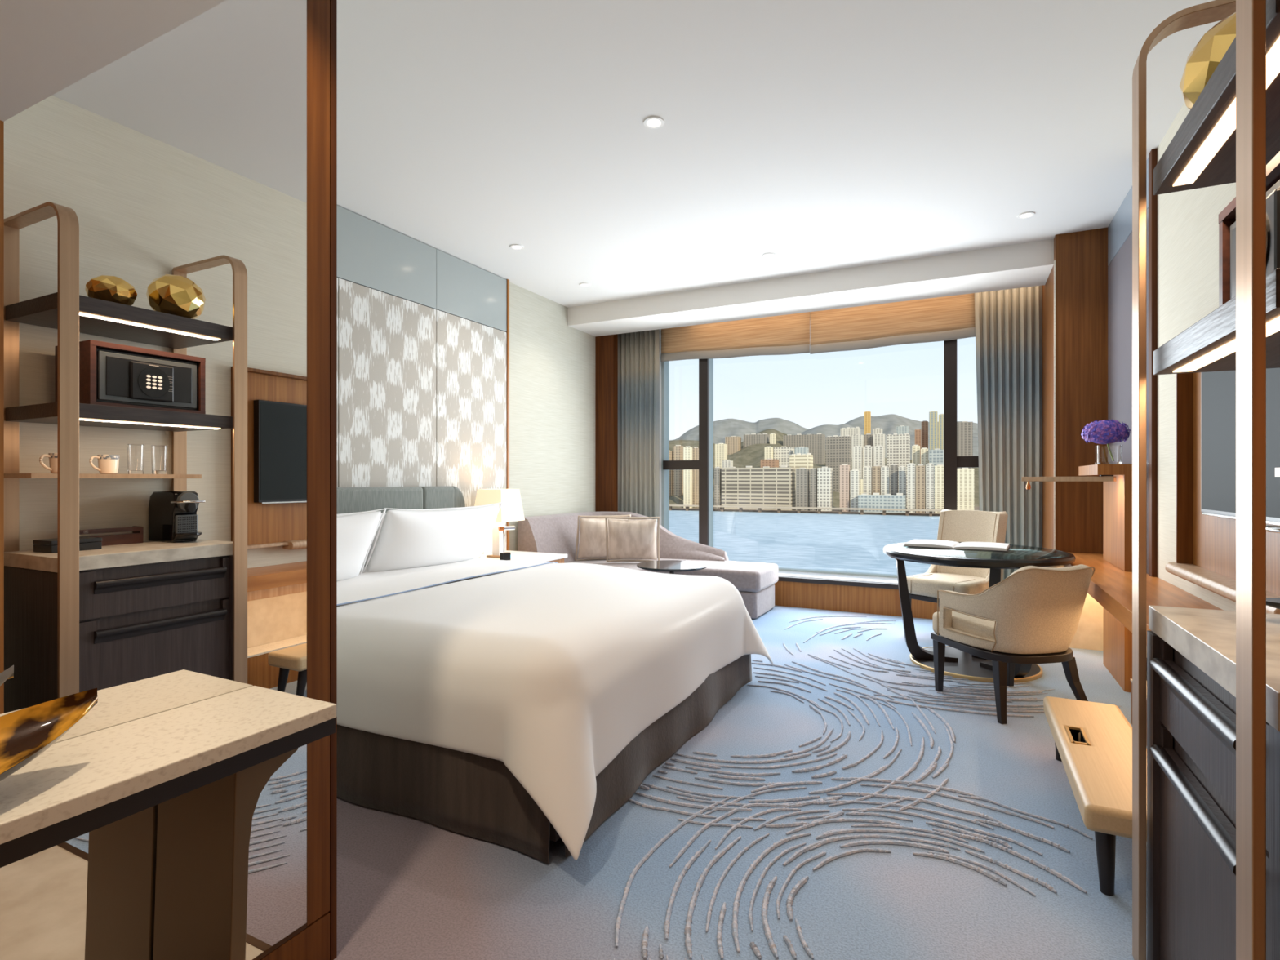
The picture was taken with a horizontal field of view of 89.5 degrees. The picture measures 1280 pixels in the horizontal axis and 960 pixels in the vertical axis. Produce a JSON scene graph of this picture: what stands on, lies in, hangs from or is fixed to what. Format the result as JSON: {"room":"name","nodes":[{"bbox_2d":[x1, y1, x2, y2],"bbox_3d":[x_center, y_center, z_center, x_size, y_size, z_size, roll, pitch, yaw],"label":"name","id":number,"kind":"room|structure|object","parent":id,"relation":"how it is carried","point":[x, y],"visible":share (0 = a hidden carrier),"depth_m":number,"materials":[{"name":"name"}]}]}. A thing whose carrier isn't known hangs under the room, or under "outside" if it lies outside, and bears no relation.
{"room":"hotel room","nodes":[
{"label":"hotel room","id":0,"kind":"room"},
{"bbox_2d":[509,282,595,551],"bbox_3d":[-1.598,-0.305,5.155,0.100,3.050,5.800,0,0,27],"label":"wall","id":1,"kind":"structure","parent":0,"point":[552,362],"depth_m":6.43,"materials":[{"name":"paint"}]},
{"bbox_2d":[337,205,506,332],"bbox_3d":[-1.887,-1.561,4.427,0.032,0.466,3.040,0,0,27],"label":"wall panel","id":2,"kind":"object","parent":1,"relation":"attached to","point":[372,255],"visible":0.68,"depth_m":4.80,"materials":[{"name":"grey"}]},
{"bbox_2d":[337,277,509,554],"bbox_3d":[-1.877,-0.290,4.438,0.040,3.020,3.068,0,0,27],"label":"wall panel","id":3,"kind":"object","parent":1,"relation":"attached to","point":[423,392],"visible":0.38,"depth_m":4.85,"materials":[{"name":"white fabric"}]},
{"bbox_2d":[595,333,617,511],"bbox_3d":[-0.375,-0.430,7.238,0.230,2.740,0.100,0,0,27],"label":"wood wall panel","id":4,"kind":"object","parent":1,"relation":"attached to","point":[606,346],"depth_m":7.19,"materials":[{"name":"red wood"}]},
{"bbox_2d":[658,328,661,524],"bbox_3d":[-0.020,-0.430,7.468,0.660,2.740,0.250,0,0,27],"label":"trim","id":5,"kind":"structure","parent":1,"relation":"attached to","point":[660,330],"depth_m":7.22,"materials":[{"name":"grey fabric"}]},
{"bbox_2d":[773,575,955,619],"bbox_3d":[1.562,1.079,6.192,4.630,0.283,0.102,0,0,27],"label":"wall","id":6,"kind":"structure","parent":1,"relation":"in","point":[868,600],"depth_m":5.98,"materials":[{"name":"brown wood"}]},
{"bbox_2d":[661,313,978,582],"bbox_3d":[1.699,-0.340,6.466,4.630,2.720,0.510,0,0,27],"label":"window","id":7,"kind":"structure","parent":6,"relation":"on","point":[704,464],"depth_m":6.97,"materials":[{"name":"grey metal"}]},
{"bbox_2d":[660,311,809,361],"bbox_3d":[0.961,-1.530,6.781,1.628,0.531,0.026,0,0,27],"label":"blind","id":8,"kind":"object","parent":7,"relation":"attached to","point":[788,334],"visible":0.82,"depth_m":6.74,"materials":[{"name":"brown"}]},
{"bbox_2d":[809,293,975,354],"bbox_3d":[2.385,-1.505,6.071,1.548,0.511,0.026,0,0,27],"label":"blind","id":9,"kind":"object","parent":7,"relation":"attached to","point":[950,317],"visible":0.86,"depth_m":6.07,"materials":[{"name":"brown fabric"}]},
{"bbox_2d":[333,605,1146,959],"bbox_3d":[0.481,1.244,3.856,4.980,0.071,5.170,0,0,27],"label":"floor","id":10,"kind":"structure","parent":0,"point":[840,805],"depth_m":2.14,"materials":[{"name":"carpet"}]},
{"bbox_2d":[476,550,567,563],"bbox_3d":[-1.036,0.925,5.369,0.645,0.590,0.595,0,0,27],"label":"nightstand","id":11,"kind":"object","parent":10,"relation":"on","point":[515,555],"visible":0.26,"depth_m":5.35,"materials":[{"name":"white wood"}]},
{"bbox_2d":[474,488,524,557],"bbox_3d":[-1.160,0.352,5.294,0.303,0.554,0.303,0,0,27],"label":"bedside lamp","id":12,"kind":"object","parent":11,"relation":"on","point":[511,509],"visible":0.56,"depth_m":5.22,"materials":[{"name":"white metal"}]},
{"bbox_2d":[337,485,773,863],"bbox_3d":[-0.862,0.630,3.500,2.624,1.164,2.495,0,0,27],"label":"king bed","id":13,"kind":"object","parent":10,"relation":"on","point":[517,705],"visible":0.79,"depth_m":2.40,"materials":[{"name":"white fabric"}]},
{"bbox_2d":[337,508,386,581],"bbox_3d":[-1.801,0.374,3.317,0.312,0.421,1.046,0,0,27],"label":"bed pillow","id":14,"kind":"object","parent":13,"relation":"on","point":[356,531],"visible":0.23,"depth_m":3.54,"materials":[{"name":"white fabric"}]},
{"bbox_2d":[362,502,502,573],"bbox_3d":[-1.347,0.374,4.298,0.322,0.424,1.090,0,0,27],"label":"bed pillow","id":15,"kind":"object","parent":13,"relation":"on","point":[405,538],"visible":0.94,"depth_m":4.08,"materials":[{"name":"white fabric"}]},
{"bbox_2d":[517,511,778,618],"bbox_3d":[0.114,0.775,6.061,2.085,0.870,1.350,0,0,27],"label":"daybed","id":16,"kind":"object","parent":10,"relation":"on","point":[553,533],"visible":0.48,"depth_m":6.07,"materials":[{"name":"grey fabric"}]},
{"bbox_2d":[574,514,631,560],"bbox_3d":[-0.364,0.570,6.346,0.535,0.458,0.217,0,0,-18],"label":"cushion","id":17,"kind":"object","parent":16,"relation":"on","point":[592,544],"visible":0.5,"depth_m":6.26,"materials":[{"name":"beige fabric"}]},
{"bbox_2d":[604,516,659,561],"bbox_3d":[-0.070,0.565,6.113,0.519,0.443,0.198,0,0,6],"label":"cushion","id":18,"kind":"object","parent":16,"relation":"on","point":[629,540],"visible":0.99,"depth_m":6.05,"materials":[{"name":"beige fabric"}]},
{"bbox_2d":[565,557,778,592],"bbox_3d":[0.183,0.887,6.038,1.940,0.185,1.270,0,0,27],"label":"seat cushion","id":19,"kind":"object","parent":16,"relation":"on","point":[746,576],"depth_m":5.83,"materials":[{"name":"grey fabric"}]},
{"bbox_2d":[636,560,706,573],"bbox_3d":[0.271,0.969,5.474,0.600,0.503,0.600,0,0,27],"label":"side table","id":20,"kind":"object","parent":10,"relation":"on","point":[671,566],"visible":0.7,"depth_m":5.37,"materials":[{"name":"black glass"}]},
{"bbox_2d":[906,508,1008,608],"bbox_3d":[2.446,0.730,5.015,0.637,0.980,0.536,0,0,-35],"label":"dining chair","id":21,"kind":"object","parent":10,"relation":"on","point":[957,526],"visible":0.44,"depth_m":5.01,"materials":[{"name":"fabric"}]},
{"bbox_2d":[883,542,1075,682],"bbox_3d":[2.204,0.839,4.264,1.120,0.763,1.120,0,0,27],"label":"round table","id":22,"kind":"object","parent":10,"relation":"on","point":[958,664],"visible":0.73,"depth_m":4.12,"materials":[{"name":"black glass"}]},
{"bbox_2d":[902,539,1011,551],"bbox_3d":[2.173,0.444,4.425,0.630,0.022,0.390,0,0,33],"label":"open book","id":23,"kind":"object","parent":22,"relation":"on","point":[986,546],"visible":1,"depth_m":4.35,"materials":[{"name":"paper"}]},
{"bbox_2d":[930,564,1094,724],"bbox_3d":[2.010,0.821,3.486,0.572,0.799,0.711,0,0,-11],"label":"armchair","id":24,"kind":"object","parent":10,"relation":"on","point":[1032,615],"visible":1,"depth_m":3.25,"materials":[{"name":"fabric"}]},
{"bbox_2d":[933,610,996,639],"bbox_3d":[1.995,0.827,3.564,0.524,0.117,0.550,0,0,-10],"label":"seat cushion","id":25,"kind":"object","parent":24,"relation":"on","point":[953,625],"depth_m":3.55,"materials":[{"name":"fabric"}]},
{"bbox_2d":[1043,696,1146,896],"bbox_3d":[1.678,1.088,2.329,0.275,0.264,1.095,0,0,27],"label":"leather bench","id":26,"kind":"object","parent":10,"relation":"on","point":[1093,740],"visible":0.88,"depth_m":2.17,"materials":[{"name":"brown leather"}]},
{"bbox_2d":[1078,463,1132,692],"bbox_3d":[2.929,0.564,4.035,0.217,1.312,0.685,0,0,27],"label":"divider panel","id":27,"kind":"object","parent":10,"relation":"on","point":[1117,495],"visible":0.64,"depth_m":3.88,"materials":[{"name":"brown wood"}]},
{"bbox_2d":[1021,475,1115,489],"bbox_3d":[2.656,0.017,3.994,0.103,0.092,0.515,0,0,-33],"label":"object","id":28,"kind":"object","parent":27,"relation":"attached to","point":[1028,479],"visible":0.97,"depth_m":3.96,"materials":[{"name":"brown wood"}]},
{"bbox_2d":[1078,463,1132,475],"bbox_3d":[2.929,-0.061,4.035,0.217,0.062,0.685,0,0,27],"label":"shelf","id":29,"kind":"object","parent":27,"relation":"attached to","point":[1122,469],"depth_m":3.76,"materials":[{"name":"brown wood"}]},
{"bbox_2d":[1094,444,1122,464],"bbox_3d":[2.858,-0.151,3.939,0.124,0.117,0.124,0,0,27],"label":"flower vase","id":30,"kind":"object","parent":27,"relation":"on","point":[1104,454],"visible":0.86,"depth_m":3.89,"materials":[{"name":"clear glass"}]},
{"bbox_2d":[1080,418,1131,444],"bbox_3d":[2.846,-0.243,3.944,0.249,0.260,0.254,0,0,27],"label":"hydrangea","id":31,"kind":"object","parent":30,"relation":"in","point":[1108,432],"visible":1,"depth_m":3.87,"materials":[{"name":"purple plant"}]},
{"bbox_2d":[1062,552,1223,745],"bbox_3d":[2.402,0.873,3.077,0.344,0.694,3.532,0,0,27],"label":"desk","id":32,"kind":"object","parent":10,"relation":"on","point":[1111,586],"visible":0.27,"depth_m":3.08,"materials":[{"name":"brown wood"}]},
{"bbox_2d":[1132,0,1279,959],"bbox_3d":[1.343,0.040,1.190,0.557,2.360,0.765,0,0,27],"label":"shelving unit","id":33,"kind":"object","parent":10,"relation":"on","point":[1213,676],"visible":1,"depth_m":1.25,"materials":[{"name":"brown metal"}]},
{"bbox_2d":[1179,12,1235,109],"bbox_3d":[1.296,-0.882,1.363,0.233,0.222,0.231,0,0,27],"label":"ornament","id":34,"kind":"object","parent":33,"relation":"on","point":[1201,64],"visible":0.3,"depth_m":1.36,"materials":[{"name":"gold metal"}]},
{"bbox_2d":[1148,604,1279,732],"bbox_3d":[1.359,0.348,1.187,0.524,0.060,0.754,0,0,27],"label":"countertop","id":35,"kind":"structure","parent":33,"relation":"on","point":[1206,637],"depth_m":1.32,"materials":[{"name":"grey stone"}]},
{"bbox_2d":[1218,151,1279,306],"bbox_3d":[1.357,-0.466,1.202,0.324,0.289,0.477,0,0,27],"label":"hotel safe","id":36,"kind":"object","parent":33,"relation":"on","point":[1227,217],"visible":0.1,"depth_m":1.40,"materials":[{"name":"brown wood"}]},
{"bbox_2d":[1266,525,1279,608],"bbox_3d":[1.540,0.187,1.376,0.331,0.262,0.138,0,0,27],"label":"coffee machine","id":37,"kind":"object","parent":33,"relation":"on","point":[1274,602],"visible":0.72,"depth_m":1.43,"materials":[{"name":"black"}]},
{"bbox_2d":[337,0,1221,307],"bbox_3d":[0.367,-1.850,3.627,4.980,0.100,4.560,0,0,27],"label":"ceiling","id":38,"kind":"structure","parent":0,"point":[818,135],"depth_m":3.27,"materials":[{"name":"white paint"}]},
{"bbox_2d":[643,115,664,128],"bbox_3d":[0.070,-1.797,3.245,0.108,0.006,0.108,0,0,27],"label":"recessed light","id":39,"kind":"object","parent":38,"relation":"in","point":[652,122],"visible":1,"depth_m":3.24,"materials":[{"name":"white plastic"}]},
{"bbox_2d":[567,239,1053,336],"bbox_3d":[1.252,-1.755,6.052,4.400,0.290,0.570,0,0,27],"label":"ceiling beam","id":40,"kind":"structure","parent":38,"relation":"attached to","point":[1027,264],"depth_m":5.64,"materials":[{"name":"white paint"}]},
{"bbox_2d":[1146,102,1235,680],"bbox_3d":[2.662,-0.305,3.098,0.100,3.050,5.680,0,0,27],"label":"wall","id":41,"kind":"structure","parent":0,"point":[1188,220],"depth_m":3.20,"materials":[{"name":"beige paint"}]},
{"bbox_2d":[1053,260,1055,549],"bbox_3d":[3.045,-0.335,4.737,0.010,2.550,0.012,0,0,27],"label":"trim","id":42,"kind":"structure","parent":41,"relation":"attached to","point":[1054,260],"depth_m":4.73,"materials":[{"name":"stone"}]},
{"bbox_2d":[1042,227,1107,553],"bbox_3d":[3.413,-0.430,5.092,0.335,2.740,0.960,0,0,27],"label":"wall panel","id":43,"kind":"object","parent":41,"relation":"attached to","point":[1081,257],"depth_m":4.68,"materials":[{"name":"brown wood"}]},
{"bbox_2d":[1056,567,1102,650],"bbox_3d":[3.330,0.920,4.929,0.338,0.600,0.605,0,0,27],"label":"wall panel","id":44,"kind":"structure","parent":41,"relation":"attached to","point":[1088,635],"depth_m":4.64,"materials":[{"name":"brown wood"}]},
{"bbox_2d":[1107,208,1148,573],"bbox_3d":[3.084,-0.495,4.077,0.018,2.050,1.150,0,0,27],"label":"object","id":45,"kind":"structure","parent":41,"relation":"attached to","point":[1120,268],"depth_m":4.17,"materials":[{"name":"grey paint"}]},
{"bbox_2d":[1107,157,1148,266],"bbox_3d":[3.084,-1.663,4.077,0.018,0.275,1.150,0,0,27],"label":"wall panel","id":46,"kind":"structure","parent":41,"relation":"attached to","point":[1120,228],"depth_m":4.19,"materials":[{"name":"blue"}]},
{"bbox_2d":[1148,148,1157,577],"bbox_3d":[2.810,-0.635,3.535,0.025,2.330,0.065,0,0,27],"label":"trim","id":47,"kind":"structure","parent":41,"relation":"attached to","point":[1153,155],"depth_m":3.51,"materials":[{"name":"red wood"}]},
{"bbox_2d":[1164,372,1279,613],"bbox_3d":[2.167,-0.113,2.328,0.098,1.095,1.500,0,0,27],"label":"wall panel","id":48,"kind":"object","parent":41,"relation":"attached to","point":[1206,544],"visible":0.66,"depth_m":2.87,"materials":[{"name":"brown wood"}]},
{"bbox_2d":[1200,367,1279,525],"bbox_3d":[2.136,-0.168,2.226,0.050,0.624,1.030,0,0,27],"label":"television","id":49,"kind":"object","parent":48,"relation":"attached to","point":[1218,388],"visible":0.62,"depth_m":2.44,"materials":[{"name":"black plastic"}]},
{"bbox_3d":[1.759,-1.850,6.420,4.980,0.100,0.540,0,0,27],"label":"cove","id":50,"kind":"object","parent":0,"visible":0},
{"bbox_2d":[617,328,659,523],"bbox_3d":[-0.037,-0.412,7.209,0.543,2.695,0.072,0,0,27],"label":"curtain","id":51,"kind":"object","parent":50,"relation":"hanging from","point":[638,352],"visible":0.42,"depth_m":7.19,"materials":[{"name":"grey fabric"}]},
{"bbox_2d":[974,285,1042,579],"bbox_3d":[3.193,-0.412,5.599,0.520,2.695,0.072,0,0,27],"label":"curtain","id":52,"kind":"object","parent":50,"relation":"hanging from","point":[1008,322],"visible":0.73,"depth_m":5.58,"materials":[{"name":"grey fabric"}]},
{"bbox_3d":[-0.693,1.250,-0.291,1.980,0.060,3.260,0,0,27],"label":"floor","id":53,"kind":"structure","parent":0,"visible":0},
{"bbox_2d":[0,685,336,959],"bbox_3d":[-1.046,0.842,0.798,0.271,0.757,1.335,0,0,27],"label":"console table","id":54,"kind":"object","parent":53,"relation":"on","point":[206,765],"visible":1,"depth_m":1.18,"materials":[{"name":"stone"}]},
{"bbox_2d":[0,688,97,781],"bbox_3d":[-1.100,0.402,0.635,0.286,0.116,0.955,0,0,27],"label":"decorative bowl","id":55,"kind":"object","parent":54,"relation":"on","point":[25,734],"visible":1,"depth_m":1.02,"materials":[{"name":"gold"}]},
{"label":"outside","id":56,"kind":"structure","parent":0,"visible":0},
{"bbox_2d":[669,510,939,575],"bbox_3d":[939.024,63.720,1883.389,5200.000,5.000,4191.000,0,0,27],"label":"sea","id":57,"kind":"structure","parent":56,"point":[851,543],"depth_m":686.39,"materials":[{"name":"blue liquid"}]},
{"bbox_2d":[669,504,979,516],"bbox_3d":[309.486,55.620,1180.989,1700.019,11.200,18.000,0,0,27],"label":"elevated road","id":58,"kind":"structure","parent":57,"relation":"on","point":[686,506],"depth_m":1170.60,"materials":[{"name":"beige concrete"}]},
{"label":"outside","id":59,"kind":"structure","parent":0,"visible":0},
{"bbox_2d":[671,506,979,515],"bbox_3d":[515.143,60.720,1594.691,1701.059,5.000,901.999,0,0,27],"label":"shore","id":60,"kind":"structure","parent":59,"point":[834,511],"depth_m":1195.29,"materials":[{"name":"grey concrete"}]},
{"bbox_2d":[673,444,683,495],"bbox_3d":[84.298,-9.280,1419.865,16.800,135.400,16.600,0,0,27],"label":"building","id":61,"kind":"structure","parent":60,"relation":"on","point":[677,449],"depth_m":1413.21,"materials":[{"name":"beige concrete"}]},
{"bbox_2d":[683,446,692,507],"bbox_3d":[99.948,-5.880,1343.454,14.100,128.600,13.700,0,0,27],"label":"building","id":62,"kind":"structure","parent":60,"relation":"on","point":[687,451],"depth_m":1338.00,"materials":[{"name":"beige concrete"}]},
{"bbox_2d":[692,446,698,507],"bbox_3d":[117.688,-5.580,1355.952,12.000,128.000,12.000,0,0,27],"label":"building","id":63,"kind":"structure","parent":60,"relation":"on","point":[695,450],"depth_m":1351.13,"materials":[{"name":"beige concrete"}]},
{"bbox_2d":[714,466,721,508],"bbox_3d":[157.901,15.820,1309.085,11.000,85.200,12.000,0,0,27],"label":"building","id":64,"kind":"structure","parent":60,"relation":"on","point":[717,470],"depth_m":1304.14,"materials":[{"name":"beige concrete"}]},
{"bbox_2d":[715,443,727,467],"bbox_3d":[193.063,-14.580,1536.041,23.600,146.000,21.600,0,0,27],"label":"building","id":65,"kind":"structure","parent":60,"relation":"on","point":[721,449],"depth_m":1527.30,"materials":[{"name":"beige concrete"}]},
{"bbox_2d":[724,435,741,454],"bbox_3d":[258.339,-31.530,1787.538,36.500,179.900,30.000,0,0,27],"label":"building","id":66,"kind":"structure","parent":60,"relation":"on","point":[734,443],"depth_m":1774.73,"materials":[{"name":"beige concrete"}]},
{"bbox_2d":[721,465,795,510],"bbox_3d":[233.691,15.120,1281.354,141.000,86.600,30.000,0,0,27],"label":"building","id":67,"kind":"structure","parent":60,"relation":"on","point":[748,486],"depth_m":1265.87,"materials":[{"name":"beige concrete"}]},
{"bbox_2d":[773,446,794,466],"bbox_3d":[326.684,-8.730,1462.939,39.600,134.300,30.000,0,0,27],"label":"building","id":68,"kind":"structure","parent":60,"relation":"on","point":[782,454],"depth_m":1449.56,"materials":[{"name":"beige concrete"}]},
{"bbox_2d":[789,453,813,506],"bbox_3d":[326.772,2.120,1306.459,41.000,112.600,30.000,0,0,27],"label":"building","id":69,"kind":"structure","parent":60,"relation":"on","point":[798,460],"depth_m":1294.62,"materials":[{"name":"beige concrete"}]},
{"bbox_2d":[795,467,809,511],"bbox_3d":[311.468,17.420,1236.095,22.500,82.000,18.400,0,0,27],"label":"building","id":70,"kind":"structure","parent":60,"relation":"on","point":[802,474],"depth_m":1228.12,"materials":[{"name":"beige concrete"}]},
{"bbox_2d":[809,468,817,511],"bbox_3d":[329.102,18.070,1223.727,11.200,80.700,12.000,0,0,27],"label":"building","id":71,"kind":"structure","parent":60,"relation":"on","point":[813,472],"depth_m":1218.56,"materials":[{"name":"beige concrete"}]},
{"bbox_2d":[817,466,832,511],"bbox_3d":[349.010,16.570,1217.936,24.400,83.700,19.500,0,0,27],"label":"building","id":72,"kind":"structure","parent":60,"relation":"on","point":[824,474],"depth_m":1209.67,"materials":[{"name":"beige concrete"}]},
{"bbox_2d":[825,435,851,493],"bbox_3d":[451.362,-21.580,1467.821,51.200,160.000,30.000,0,0,27],"label":"building","id":73,"kind":"structure","parent":60,"relation":"on","point":[837,449],"depth_m":1455.94,"materials":[{"name":"beige concrete"}]},
{"bbox_2d":[839,463,849,511],"bbox_3d":[380.381,14.320,1198.607,16.500,88.200,12.900,0,0,27],"label":"building","id":74,"kind":"structure","parent":60,"relation":"on","point":[844,469],"depth_m":1193.24,"materials":[{"name":"beige"}]},
{"bbox_2d":[850,469,859,511],"bbox_3d":[396.312,19.320,1190.217,14.100,78.200,12.000,0,0,27],"label":"building","id":75,"kind":"structure","parent":60,"relation":"on","point":[855,473],"depth_m":1184.83,"materials":[{"name":"beige concrete"}]},
{"bbox_2d":[853,445,862,479],"bbox_3d":[431.452,-4.830,1278.179,16.600,126.500,12.800,0,0,27],"label":"building","id":76,"kind":"structure","parent":60,"relation":"on","point":[857,450],"depth_m":1272.38,"materials":[{"name":"beige concrete"}]},
{"bbox_2d":[862,466,871,494],"bbox_3d":[424.472,16.270,1202.995,14.100,84.300,12.000,0,0,27],"label":"building","id":77,"kind":"structure","parent":60,"relation":"on","point":[867,470],"depth_m":1197.62,"materials":[{"name":"beige concrete"}]},
{"bbox_2d":[863,444,872,494],"bbox_3d":[448.725,-4.930,1269.121,15.500,126.700,12.000,0,0,27],"label":"building","id":78,"kind":"structure","parent":60,"relation":"on","point":[868,449],"depth_m":1264.63,"materials":[{"name":"beige concrete"}]},
{"bbox_2d":[872,465,880,494],"bbox_3d":[438.343,15.470,1196.079,13.000,85.900,12.000,0,0,27],"label":"building","id":79,"kind":"structure","parent":60,"relation":"on","point":[876,468],"depth_m":1191.21,"materials":[{"name":"beige concrete"}]},
{"bbox_2d":[874,444,883,466],"bbox_3d":[466.803,-4.680,1260.107,15.500,126.200,12.000,0,0,27],"label":"building","id":80,"kind":"structure","parent":60,"relation":"on","point":[878,450],"depth_m":1254.79,"materials":[{"name":"beige concrete"}]},
{"bbox_2d":[873,433,884,466],"bbox_3d":[573.407,-26.530,1545.640,24.100,169.900,18.100,0,0,27],"label":"building","id":81,"kind":"structure","parent":60,"relation":"on","point":[878,438],"depth_m":1537.03,"materials":[{"name":"beige concrete"}]},
{"bbox_2d":[857,493,906,513],"bbox_3d":[437.037,40.870,1164.325,78.600,35.100,30.000,0,0,27],"label":"building","id":82,"kind":"structure","parent":60,"relation":"on","point":[876,500],"depth_m":1151.46,"materials":[{"name":"beige"}]},
{"bbox_2d":[880,466,889,494],"bbox_3d":[452.304,16.370,1189.118,13.500,84.100,12.000,0,0,27],"label":"building","id":83,"kind":"structure","parent":60,"relation":"on","point":[885,470],"depth_m":1184.25,"materials":[{"name":"beige concrete"}]},
{"bbox_2d":[890,464,897,494],"bbox_3d":[465.817,14.770,1182.381,12.500,87.300,12.000,0,0,27],"label":"building","id":84,"kind":"structure","parent":60,"relation":"on","point":[894,468],"depth_m":1176.76,"materials":[{"name":"beige concrete"}]},
{"bbox_2d":[886,432,910,507],"bbox_3d":[557.258,-20.980,1392.675,45.100,158.800,30.000,0,0,27],"label":"building","id":85,"kind":"structure","parent":60,"relation":"on","point":[898,446],"depth_m":1378.46,"materials":[{"name":"beige concrete"}]},
{"bbox_2d":[898,465,906,494],"bbox_3d":[478.526,16.220,1176.045,11.900,84.400,12.000,0,0,27],"label":"building","id":86,"kind":"structure","parent":60,"relation":"on","point":[902,469],"depth_m":1170.45,"materials":[{"name":"beige concrete"}]},
{"bbox_2d":[906,462,915,512],"bbox_3d":[482.494,14.120,1147.248,12.700,88.600,12.000,0,0,27],"label":"building","id":87,"kind":"structure","parent":60,"relation":"on","point":[910,467],"depth_m":1142.22,"materials":[{"name":"beige concrete"}]},
{"bbox_2d":[911,444,919,509],"bbox_3d":[554.059,-6.180,1294.821,13.900,129.200,12.000,0,0,27],"label":"building","id":88,"kind":"structure","parent":60,"relation":"on","point":[915,448],"depth_m":1289.89,"materials":[{"name":"beige concrete"}]},
{"bbox_2d":[915,464,924,513],"bbox_3d":[496.007,15.520,1140.511,14.100,85.800,12.000,0,0,27],"label":"building","id":89,"kind":"structure","parent":60,"relation":"on","point":[920,468],"depth_m":1135.27,"materials":[{"name":"beige concrete"}]},
{"bbox_2d":[921,420,928,448],"bbox_3d":[697.827,-43.430,1580.709,14.400,203.700,12.000,0,0,27],"label":"building","id":90,"kind":"structure","parent":60,"relation":"on","point":[924,424],"depth_m":1575.40,"materials":[{"name":"brown concrete"}]},
{"bbox_2d":[925,462,933,513],"bbox_3d":[509.610,14.520,1133.729,12.200,87.800,12.000,0,0,27],"label":"building","id":91,"kind":"structure","parent":60,"relation":"on","point":[929,467],"depth_m":1128.64,"materials":[{"name":"beige concrete"}]},
{"bbox_2d":[928,410,937,449],"bbox_3d":[706.756,-53.880,1554.468,18.200,224.600,13.000,0,0,27],"label":"building","id":92,"kind":"structure","parent":60,"relation":"on","point":[933,415],"depth_m":1549.08,"materials":[{"name":"beige concrete"}]},
{"bbox_2d":[928,448,943,509],"bbox_3d":[582.046,-1.430,1263.100,28.500,119.700,20.300,0,0,27],"label":"building","id":93,"kind":"structure","parent":60,"relation":"on","point":[935,456],"depth_m":1255.71,"materials":[{"name":"beige concrete"}]},
{"bbox_2d":[934,464,943,513],"bbox_3d":[524.197,15.670,1126.679,17.400,85.500,12.400,0,0,27],"label":"building","id":94,"kind":"structure","parent":60,"relation":"on","point":[939,468],"depth_m":1121.77,"materials":[{"name":"beige concrete"}]},
{"bbox_2d":[956,421,973,468],"bbox_3d":[679.128,-32.130,1348.897,29.300,181.100,20.500,0,0,27],"label":"building","id":95,"kind":"structure","parent":60,"relation":"on","point":[964,428],"depth_m":1339.96,"materials":[{"name":"beige concrete"}]},
{"bbox_2d":[956,467,974,510],"bbox_3d":[560.572,18.220,1112.454,27.800,80.400,19.500,0,0,27],"label":"building","id":96,"kind":"structure","parent":60,"relation":"on","point":[965,476],"depth_m":1103.57,"materials":[{"name":"beige concrete"}]},
{"bbox_3d":[-1.582,-0.290,0.190,0.118,3.020,3.328,0,0,27],"label":"wall","id":97,"kind":"structure","parent":0,"visible":0},
{"bbox_2d":[0,0,337,959],"bbox_3d":[-1.300,-0.079,0.609,0.012,2.598,2.330,0,0,27],"label":"mirror panel","id":98,"kind":"object","parent":97,"relation":"attached to","point":[168,168],"visible":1,"depth_m":1.29,"materials":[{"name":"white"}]},
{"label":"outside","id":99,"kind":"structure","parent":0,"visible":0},
{"bbox_2d":[669,417,808,444],"bbox_3d":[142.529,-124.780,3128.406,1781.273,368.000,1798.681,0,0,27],"label":"hill","id":100,"kind":"structure","parent":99,"point":[724,428],"depth_m":3047.80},
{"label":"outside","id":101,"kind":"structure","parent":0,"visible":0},
{"bbox_2d":[800,423,978,460],"bbox_3d":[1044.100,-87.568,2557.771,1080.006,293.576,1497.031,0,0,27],"label":"hill","id":102,"kind":"structure","parent":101,"point":[826,429],"depth_m":2613.93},
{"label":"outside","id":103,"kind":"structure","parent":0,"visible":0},
{"bbox_2d":[844,413,977,436],"bbox_3d":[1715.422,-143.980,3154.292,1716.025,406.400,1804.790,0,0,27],"label":"hill","id":104,"kind":"structure","parent":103,"point":[888,423],"depth_m":3296.27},
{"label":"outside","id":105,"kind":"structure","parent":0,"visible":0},
{"bbox_2d":[669,428,979,507],"bbox_3d":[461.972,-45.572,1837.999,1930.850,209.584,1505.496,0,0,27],"label":"hill","id":106,"kind":"structure","parent":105,"point":[749,455],"depth_m":1696.98,"materials":[{"name":"green plant"}]},
{"bbox_2d":[743,432,769,448],"bbox_3d":[320.959,-34.880,1778.665,65.000,186.600,30.000,0,0,27],"label":"building","id":107,"kind":"structure","parent":106,"relation":"on","point":[753,438],"depth_m":1766.52,"materials":[{"name":"beige concrete"}]},
{"bbox_2d":[782,433,825,464],"bbox_3d":[445.138,-33.480,1750.274,107.000,183.800,30.000,0,0,27],"label":"building","id":108,"kind":"structure","parent":106,"relation":"on","point":[815,443],"depth_m":1727.28,"materials":[{"name":"beige concrete"}]},
{"bbox_2d":[851,434,863,470],"bbox_3d":[525.809,-25.880,1558.645,24.700,168.600,19.000,0,0,27],"label":"building","id":109,"kind":"structure","parent":106,"relation":"on","point":[857,439],"depth_m":1552.87,"materials":[{"name":"beige concrete"}]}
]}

